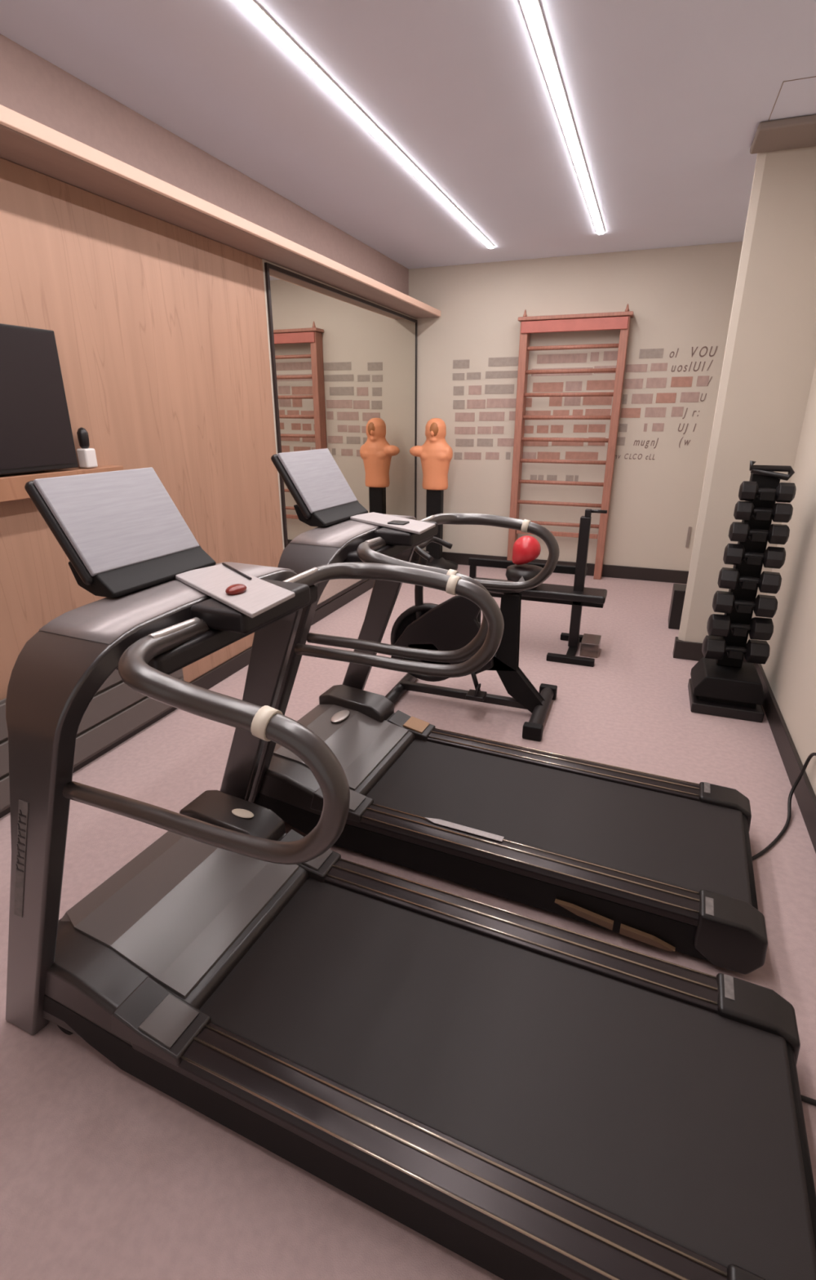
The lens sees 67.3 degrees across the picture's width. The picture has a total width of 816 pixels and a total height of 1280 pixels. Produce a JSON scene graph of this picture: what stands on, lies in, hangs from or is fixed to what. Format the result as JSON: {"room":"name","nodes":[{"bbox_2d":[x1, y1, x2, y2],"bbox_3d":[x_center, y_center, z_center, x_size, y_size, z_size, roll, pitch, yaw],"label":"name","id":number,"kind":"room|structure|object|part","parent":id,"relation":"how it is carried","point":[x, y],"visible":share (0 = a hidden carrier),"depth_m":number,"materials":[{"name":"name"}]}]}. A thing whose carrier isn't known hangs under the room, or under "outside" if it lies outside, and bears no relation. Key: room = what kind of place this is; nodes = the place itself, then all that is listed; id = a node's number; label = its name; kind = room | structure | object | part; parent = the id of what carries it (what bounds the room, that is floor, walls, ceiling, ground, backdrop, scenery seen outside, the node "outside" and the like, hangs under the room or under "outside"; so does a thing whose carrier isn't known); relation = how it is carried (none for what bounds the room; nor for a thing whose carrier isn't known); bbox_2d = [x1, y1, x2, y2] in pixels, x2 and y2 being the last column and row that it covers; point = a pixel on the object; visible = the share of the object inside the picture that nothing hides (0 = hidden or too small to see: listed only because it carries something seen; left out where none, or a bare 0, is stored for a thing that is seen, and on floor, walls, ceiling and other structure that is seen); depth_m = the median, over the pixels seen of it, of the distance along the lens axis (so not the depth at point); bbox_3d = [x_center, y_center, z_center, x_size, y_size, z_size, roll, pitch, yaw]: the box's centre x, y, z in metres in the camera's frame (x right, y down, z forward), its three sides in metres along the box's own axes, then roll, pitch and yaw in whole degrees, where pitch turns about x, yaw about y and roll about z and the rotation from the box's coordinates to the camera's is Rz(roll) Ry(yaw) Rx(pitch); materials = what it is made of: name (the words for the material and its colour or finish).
{"room":"gym","nodes":[
{"label":"gym","id":0,"kind":"room"},
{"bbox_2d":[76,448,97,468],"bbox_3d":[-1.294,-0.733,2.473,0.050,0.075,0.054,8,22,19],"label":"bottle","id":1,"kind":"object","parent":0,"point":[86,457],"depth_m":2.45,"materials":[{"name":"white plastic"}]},
{"bbox_2d":[0,157,283,700],"bbox_3d":[-1.735,-0.303,1.618,0.075,2.160,5.000,8,22,19],"label":"wall","id":2,"kind":"structure","parent":0,"point":[159,326],"depth_m":2.70,"materials":[{"name":"brown wood"}]},
{"bbox_2d":[0,465,124,502],"bbox_3d":[-1.544,-0.432,1.892,0.065,0.081,1.700,8,22,19],"label":"wall ledge","id":3,"kind":"object","parent":2,"relation":"attached to","point":[11,486],"visible":0.45,"depth_m":2.21,"materials":[{"name":"brown wood"}]},
{"bbox_2d":[0,323,78,475],"bbox_3d":[-1.481,-0.762,1.949,0.056,0.491,0.900,8,22,19],"label":"television","id":4,"kind":"object","parent":3,"relation":"on","point":[36,433],"visible":1,"depth_m":2.20,"materials":[{"name":"black plastic"}]},
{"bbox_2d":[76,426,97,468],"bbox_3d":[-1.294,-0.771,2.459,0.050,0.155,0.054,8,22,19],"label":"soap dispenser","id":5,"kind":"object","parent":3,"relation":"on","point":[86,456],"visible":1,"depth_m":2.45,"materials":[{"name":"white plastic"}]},
{"bbox_2d":[0,551,416,817],"bbox_3d":[-1.250,0.353,3.082,0.018,0.090,7.482,8,22,19],"label":"baseboard","id":6,"kind":"structure","parent":2,"relation":"attached to","point":[230,667],"depth_m":3.59,"materials":[{"name":"grey"}]},
{"bbox_2d":[0,33,408,683],"bbox_3d":[-1.373,-0.866,2.688,0.100,2.650,7.500,8,22,19],"label":"wall","id":7,"kind":"structure","parent":0,"point":[31,86],"depth_m":2.76,"materials":[{"name":"paint"}]},
{"bbox_2d":[0,104,440,318],"bbox_3d":[-1.177,-1.732,2.286,0.318,0.051,7.499,8,22,19],"label":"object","id":8,"kind":"object","parent":7,"relation":"attached to","point":[24,141],"visible":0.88,"depth_m":2.52,"materials":[{"name":"laminate"}]},
{"bbox_2d":[262,258,416,609],"bbox_3d":[-0.403,-1.483,4.919,0.075,2.250,2.500,8,22,19],"label":"wall","id":9,"kind":"structure","parent":0,"point":[263,260],"depth_m":3.73,"materials":[{"name":"paint"}]},
{"bbox_2d":[264,262,417,608],"bbox_3d":[-0.360,-1.517,4.889,0.015,2.135,2.470,8,22,19],"label":"wall mirror","id":10,"kind":"object","parent":9,"relation":"attached to","point":[344,365],"visible":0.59,"depth_m":4.52,"materials":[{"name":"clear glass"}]},
{"bbox_2d":[0,0,815,268],"bbox_3d":[0.060,-1.965,1.699,3.165,0.100,7.700,8,22,19],"label":"ceiling","id":11,"kind":"structure","parent":0,"point":[668,100],"depth_m":2.50,"materials":[{"name":"paint"}]},
{"bbox_2d":[234,0,494,248],"bbox_3d":[-0.290,-2.186,2.443,0.054,0.013,5.300,8,22,19],"label":"recessed light","id":12,"kind":"object","parent":11,"relation":"in","point":[251,7],"visible":1,"depth_m":2.48,"materials":[{"name":"white plastic"}]},
{"bbox_2d":[520,0,604,234],"bbox_3d":[0.462,-2.064,2.115,0.054,0.013,5.180,8,22,19],"label":"recessed light","id":13,"kind":"object","parent":11,"relation":"in","point":[532,11],"visible":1,"depth_m":2.46,"materials":[{"name":"white plastic"}]},
{"bbox_2d":[768,75,815,119],"bbox_3d":[1.717,-2.195,2.460,0.430,0.003,0.360,8,22,19],"label":"trim","id":14,"kind":"structure","parent":11,"relation":"attached to","point":[813,76],"depth_m":2.39,"materials":[{"name":"beige paint"}]},
{"bbox_2d":[0,564,815,1279],"bbox_3d":[0.060,0.612,2.657,3.165,0.100,7.700,8,22,19],"label":"floor","id":15,"kind":"structure","parent":0,"point":[105,1175],"depth_m":1.72,"materials":[{"name":"carpet"}]},
{"bbox_2d":[0,668,184,812],"bbox_3d":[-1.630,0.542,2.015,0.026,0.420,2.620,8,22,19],"label":"base cabinet","id":16,"kind":"object","parent":15,"relation":"on","point":[116,710],"visible":0.25,"depth_m":2.72,"materials":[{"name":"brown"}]},
{"bbox_3d":[-1.624,0.416,1.966,0.014,0.130,2.580,8,22,19],"label":"drawer","id":17,"kind":"part","parent":16,"relation":"part of","materials":[{"name":"grey"}]},
{"bbox_2d":[5,466,815,1279],"bbox_3d":[-0.043,0.349,1.320,1.802,1.325,0.787,9,22,22],"label":"treadmill","id":18,"kind":"object","parent":15,"relation":"on","point":[530,1100],"visible":1,"depth_m":1.29,"materials":[{"name":"black"}]},
{"bbox_2d":[15,809,26,872],"bbox_3d":[-0.776,0.404,1.228,0.077,0.167,0.001,9,22,22],"label":"print","id":19,"kind":"object","parent":18,"relation":"attached to","point":[20,814],"depth_m":1.23},
{"bbox_3d":[-0.629,0.369,1.603,0.519,1.091,0.780,9,22,22],"label":"arch frame","id":20,"kind":"part","parent":18,"relation":"part of","materials":[{"name":"black"}]},
{"bbox_2d":[43,832,309,1045],"bbox_3d":[-0.627,0.754,1.710,0.520,0.215,0.678,9,22,22],"label":"hood","id":21,"kind":"object","parent":18,"relation":"attached to","point":[153,945],"depth_m":1.53,"materials":[{"name":"black plastic"}]},
{"bbox_2d":[60,808,298,998],"bbox_3d":[-0.599,0.666,1.689,0.439,0.121,0.534,8,22,19],"label":"hood","id":22,"kind":"object","parent":18,"relation":"attached to","point":[180,916],"depth_m":1.60,"materials":[{"name":"grey plastic"}]},
{"bbox_3d":[-0.301,0.143,1.103,0.597,0.316,0.334,9,22,22],"label":"handrail","id":23,"kind":"part","parent":18,"relation":"part of","materials":[{"name":"grey metal"}]},
{"bbox_3d":[-0.367,-0.113,1.310,0.135,0.010,0.409,-16,26,-37],"label":"reading plate","id":24,"kind":"part","parent":18,"relation":"part of","materials":[{"name":"white plastic"}]},
{"bbox_3d":[-0.099,-0.009,1.475,0.597,0.290,0.334,9,22,22],"label":"handrail","id":25,"kind":"part","parent":18,"relation":"part of","materials":[{"name":"grey metal"}]},
{"bbox_3d":[-0.023,0.967,1.161,1.240,0.075,0.100,9,22,22],"label":"rail","id":26,"kind":"part","parent":18,"relation":"part of","materials":[{"name":"grey metal"}]},
{"bbox_3d":[0.215,0.779,1.667,1.240,0.075,0.100,9,22,22],"label":"rail","id":27,"kind":"part","parent":18,"relation":"part of","materials":[{"name":"grey metal"}]},
{"bbox_2d":[409,417,457,569],"bbox_3d":[0.251,-1.351,5.787,0.477,1.399,0.470,8,22,19],"label":"boxing dummy","id":28,"kind":"object","parent":15,"relation":"on","point":[435,454],"visible":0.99,"depth_m":5.64,"materials":[{"name":"orange plastic"}]},
{"bbox_3d":[0.255,-1.087,5.884,0.144,0.715,0.100,8,22,19],"label":"post","id":29,"kind":"part","parent":28,"relation":"part of","materials":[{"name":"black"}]},
{"bbox_2d":[385,536,557,741],"bbox_3d":[0.314,-0.059,3.092,0.855,0.855,0.520,8,22,19],"label":"exercise bike","id":30,"kind":"object","parent":15,"relation":"on","point":[451,624],"visible":0.84,"depth_m":3.07,"materials":[{"name":"black metal"}]},
{"bbox_3d":[0.346,0.043,3.117,0.738,0.608,0.060,8,22,19],"label":"frame","id":31,"kind":"part","parent":30,"relation":"part of","materials":[{"name":"black metal"}]},
{"bbox_2d":[248,448,768,974],"bbox_3d":[0.279,0.063,2.090,1.799,1.325,0.783,9,22,22],"label":"treadmill","id":32,"kind":"object","parent":15,"relation":"on","point":[664,864],"visible":0.84,"depth_m":2.04,"materials":[{"name":"black"}]},
{"bbox_3d":[-0.305,0.082,2.374,0.519,1.091,0.780,9,22,22],"label":"arch frame","id":33,"kind":"part","parent":32,"relation":"part of","materials":[{"name":"black metal"}]},
{"bbox_2d":[259,712,415,822],"bbox_3d":[-0.304,0.467,2.482,0.520,0.215,0.678,9,22,22],"label":"hood","id":34,"kind":"object","parent":32,"relation":"attached to","point":[368,747],"depth_m":2.32,"materials":[{"name":"black plastic"}]},
{"bbox_2d":[273,704,408,791],"bbox_3d":[-0.283,0.403,2.448,0.415,0.085,0.470,9,22,22],"label":"hood","id":35,"kind":"object","parent":32,"relation":"attached to","point":[366,742],"depth_m":2.45,"materials":[{"name":"grey plastic"}]},
{"bbox_3d":[-0.044,-0.400,2.081,0.135,0.010,0.409,-16,26,-37],"label":"reading plate","id":36,"kind":"part","parent":32,"relation":"part of","materials":[{"name":"white plastic"}]},
{"bbox_3d":[0.021,-0.143,1.873,0.597,0.316,0.334,9,22,22],"label":"handrail","id":37,"kind":"part","parent":32,"relation":"part of","materials":[{"name":"grey metal"}]},
{"bbox_3d":[0.224,-0.295,2.245,0.597,0.290,0.334,9,22,22],"label":"handrail","id":38,"kind":"part","parent":32,"relation":"part of","materials":[{"name":"grey metal"}]},
{"bbox_3d":[0.298,0.681,1.931,1.240,0.075,0.100,9,22,22],"label":"rail","id":39,"kind":"part","parent":32,"relation":"part of","materials":[{"name":"grey metal"}]},
{"bbox_3d":[0.538,0.493,2.436,1.240,0.075,0.100,9,22,22],"label":"rail","id":40,"kind":"part","parent":32,"relation":"part of","materials":[{"name":"grey metal"}]},
{"bbox_2d":[468,508,607,666],"bbox_3d":[0.790,-0.389,3.907,0.920,0.905,0.460,8,22,19],"label":"weight bench","id":41,"kind":"object","parent":15,"relation":"on","point":[578,595],"visible":0.64,"depth_m":3.83,"materials":[{"name":"black metal"}]},
{"bbox_3d":[0.445,-0.290,4.266,0.040,0.469,0.036,8,22,19],"label":"beam post","id":42,"kind":"part","parent":41,"relation":"part of","materials":[{"name":"black metal"}]},
{"bbox_2d":[506,564,542,582],"bbox_3d":[0.743,-0.406,3.904,0.244,0.130,0.250,8,22,19],"label":"weight","id":43,"kind":"object","parent":41,"relation":"on","point":[524,572],"visible":0.62,"depth_m":3.82,"materials":[{"name":"black plastic"}]},
{"bbox_2d":[512,535,541,564],"bbox_3d":[0.744,-0.561,3.849,0.176,0.188,0.176,8,22,19],"label":"ball","id":44,"kind":"object","parent":43,"relation":"on","point":[526,548],"visible":1,"depth_m":3.79,"materials":[{"name":"red rubber"}]},
{"bbox_3d":[0.816,-0.280,3.959,0.860,0.044,0.060,8,22,19],"label":"rail","id":45,"kind":"part","parent":41,"relation":"part of","materials":[{"name":"black metal"}]},
{"bbox_3d":[1.129,-0.766,3.652,0.110,0.019,0.020,8,22,19],"label":"handle","id":46,"kind":"part","parent":41,"relation":"part of","materials":[{"name":"black plastic"}]},
{"bbox_2d":[579,633,601,657],"bbox_3d":[1.171,0.035,3.933,0.110,0.090,0.190,8,22,19],"label":"storage box","id":47,"kind":"object","parent":15,"relation":"on","point":[590,643],"visible":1,"depth_m":3.86,"materials":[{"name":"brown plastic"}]},
{"bbox_2d":[668,583,687,629],"bbox_3d":[1.977,-0.235,4.384,0.180,0.285,0.200,8,22,19],"label":"floor speaker","id":48,"kind":"object","parent":15,"relation":"on","point":[678,594],"visible":0.46,"depth_m":4.32,"materials":[{"name":"black plastic"}]},
{"bbox_2d":[688,460,795,722],"bbox_3d":[1.669,-0.241,3.034,0.330,1.237,0.340,8,22,19],"label":"dumbbell rack","id":49,"kind":"object","parent":15,"relation":"on","point":[730,686],"visible":0.89,"depth_m":3.07,"materials":[{"name":"black plastic"}]},
{"bbox_3d":[1.669,0.313,3.240,0.330,0.055,0.340,8,22,19],"label":"plate","id":50,"kind":"part","parent":49,"relation":"part of","materials":[{"name":"black plastic"}]},
{"bbox_2d":[702,635,770,664],"bbox_3d":[1.653,0.048,3.097,0.296,0.105,0.119,6,21,16],"label":"dumbbell","id":51,"kind":"object","parent":49,"relation":"on","point":[757,651],"visible":0.99,"depth_m":3.07,"materials":[{"name":"metal"}]},
{"bbox_2d":[706,613,773,640],"bbox_3d":[1.653,-0.064,3.055,0.286,0.115,0.115,6,21,15],"label":"dumbbell","id":52,"kind":"object","parent":49,"relation":"on","point":[719,625],"visible":0.98,"depth_m":3.03,"materials":[{"name":"metal"}]},
{"bbox_2d":[712,591,777,617],"bbox_3d":[1.653,-0.177,3.014,0.275,0.097,0.110,8,22,21],"label":"dumbbell","id":53,"kind":"object","parent":49,"relation":"on","point":[724,602],"visible":0.97,"depth_m":2.99,"materials":[{"name":"metal"}]},
{"bbox_3d":[1.693,-0.330,3.069,0.120,0.980,0.065,8,22,19],"label":"post","id":54,"kind":"part","parent":49,"relation":"part of","materials":[{"name":"black metal"}]},
{"bbox_2d":[717,567,782,593],"bbox_3d":[1.653,-0.289,2.972,0.265,0.093,0.106,10,22,24],"label":"dumbbell","id":55,"kind":"object","parent":49,"relation":"on","point":[770,582],"visible":0.98,"depth_m":2.95,"materials":[{"name":"metal"}]},
{"bbox_2d":[723,543,786,568],"bbox_3d":[1.653,-0.402,2.930,0.255,0.102,0.102,9,22,23],"label":"dumbbell","id":56,"kind":"object","parent":49,"relation":"on","point":[734,553],"visible":0.98,"depth_m":2.91,"materials":[{"name":"rubber"}]},
{"bbox_2d":[728,521,790,544],"bbox_3d":[1.653,-0.505,2.892,0.245,0.086,0.097,8,22,21],"label":"dumbbell","id":57,"kind":"object","parent":49,"relation":"on","point":[778,534],"visible":0.99,"depth_m":2.87,"materials":[{"name":"metal"}]},
{"bbox_2d":[733,500,793,522],"bbox_3d":[1.653,-0.598,2.857,0.235,0.082,0.093,9,22,24],"label":"dumbbell","id":58,"kind":"object","parent":49,"relation":"on","point":[744,510],"visible":0.96,"depth_m":2.84,"materials":[{"name":"rubber"}]},
{"bbox_2d":[738,480,796,502],"bbox_3d":[1.653,-0.683,2.825,0.224,0.089,0.089,9,22,22],"label":"dumbbell","id":59,"kind":"object","parent":49,"relation":"on","point":[749,491],"visible":0.98,"depth_m":2.81,"materials":[{"name":"metal"}]},
{"bbox_3d":[1.694,-0.791,2.863,0.191,0.087,0.063,8,22,19],"label":"handle","id":60,"kind":"part","parent":49,"relation":"part of","materials":[{"name":"black plastic"}]},
{"bbox_2d":[751,752,815,861],"bbox_3d":[1.328,0.593,2.170,0.601,0.276,0.083,-18,27,-40],"label":"power cord","id":61,"kind":"object","parent":15,"relation":"on","point":[766,849],"visible":0.77,"depth_m":2.32,"materials":[{"name":"black plastic"}]},
{"bbox_2d":[800,1094,815,1106],"bbox_3d":[0.943,1.038,1.350,0.282,0.012,0.021,10,23,25],"label":"power cord","id":62,"kind":"object","parent":15,"relation":"on","point":[804,1099],"visible":0.23,"depth_m":1.37,"materials":[{"name":"black plastic"}]},
{"bbox_2d":[408,241,742,571],"bbox_3d":[1.409,-1.915,5.507,3.165,2.650,0.100,8,22,19],"label":"wall","id":63,"kind":"structure","parent":0,"point":[681,297],"depth_m":5.37,"materials":[{"name":"paint"}]},
{"bbox_2d":[415,551,688,583],"bbox_3d":[1.423,-0.703,5.885,2.890,0.115,0.018,8,22,19],"label":"baseboard","id":64,"kind":"structure","parent":63,"relation":"attached to","point":[608,571],"depth_m":5.68,"materials":[{"name":"grey"}]},
{"bbox_2d":[506,303,634,579],"bbox_3d":[1.383,-1.687,5.451,0.920,2.262,0.155,8,22,19],"label":"wall bars","id":65,"kind":"object","parent":63,"relation":"attached to","point":[621,321],"visible":0.94,"depth_m":5.30,"materials":[{"name":"brown wood"}]},
{"bbox_3d":[1.363,-2.595,5.056,0.860,0.090,0.030,8,22,19],"label":"rail","id":66,"kind":"part","parent":65,"relation":"part of","materials":[{"name":"red wood"}]},
{"bbox_2d":[453,346,717,481],"bbox_3d":[1.435,-1.955,5.423,2.190,1.099,0.002,8,22,19],"label":"wall decal","id":67,"kind":"object","parent":63,"relation":"attached to","point":[702,380],"depth_m":5.40,"materials":[{"name":"brown paint"}]},
{"bbox_2d":[685,526,692,546],"bbox_3d":[2.467,-0.905,5.389,0.024,0.180,0.012,8,22,19],"label":"wall outlet","id":68,"kind":"object","parent":63,"relation":"attached to","point":[690,527],"visible":1,"depth_m":5.38,"materials":[{"name":"beige paint"}]},
{"bbox_2d":[678,146,815,643],"bbox_3d":[1.899,-1.117,3.363,0.425,2.650,0.070,8,22,19],"label":"wall pier","id":69,"kind":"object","parent":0,"point":[770,360],"visible":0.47,"depth_m":3.20,"materials":[{"name":"paint"}]},
{"bbox_2d":[673,636,747,662],"bbox_3d":[1.888,0.073,3.800,0.441,0.115,0.088,8,22,19],"label":"baseboard","id":70,"kind":"object","parent":69,"relation":"attached to","point":[684,650],"visible":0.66,"depth_m":3.81,"materials":[{"name":"grey"}]},
{"bbox_2d":[750,114,815,153],"bbox_3d":[1.816,-2.287,2.756,0.465,0.035,0.290,8,22,19],"label":"trim","id":71,"kind":"structure","parent":69,"relation":"attached to","point":[795,132],"depth_m":2.75,"materials":[{"name":"beige paint"}]},
{"bbox_2d":[761,363,815,795],"bbox_3d":[1.493,-0.487,1.668,0.100,2.650,7.500,8,22,19],"label":"wall","id":72,"kind":"structure","parent":0,"point":[790,667],"depth_m":2.89,"materials":[{"name":"paint"}]},
{"bbox_2d":[753,662,815,853],"bbox_3d":[1.088,1.014,1.267,0.018,0.115,5.532,8,22,19],"label":"baseboard","id":73,"kind":"structure","parent":72,"relation":"attached to","point":[804,793],"depth_m":2.60,"materials":[{"name":"grey wood"}]}
]}

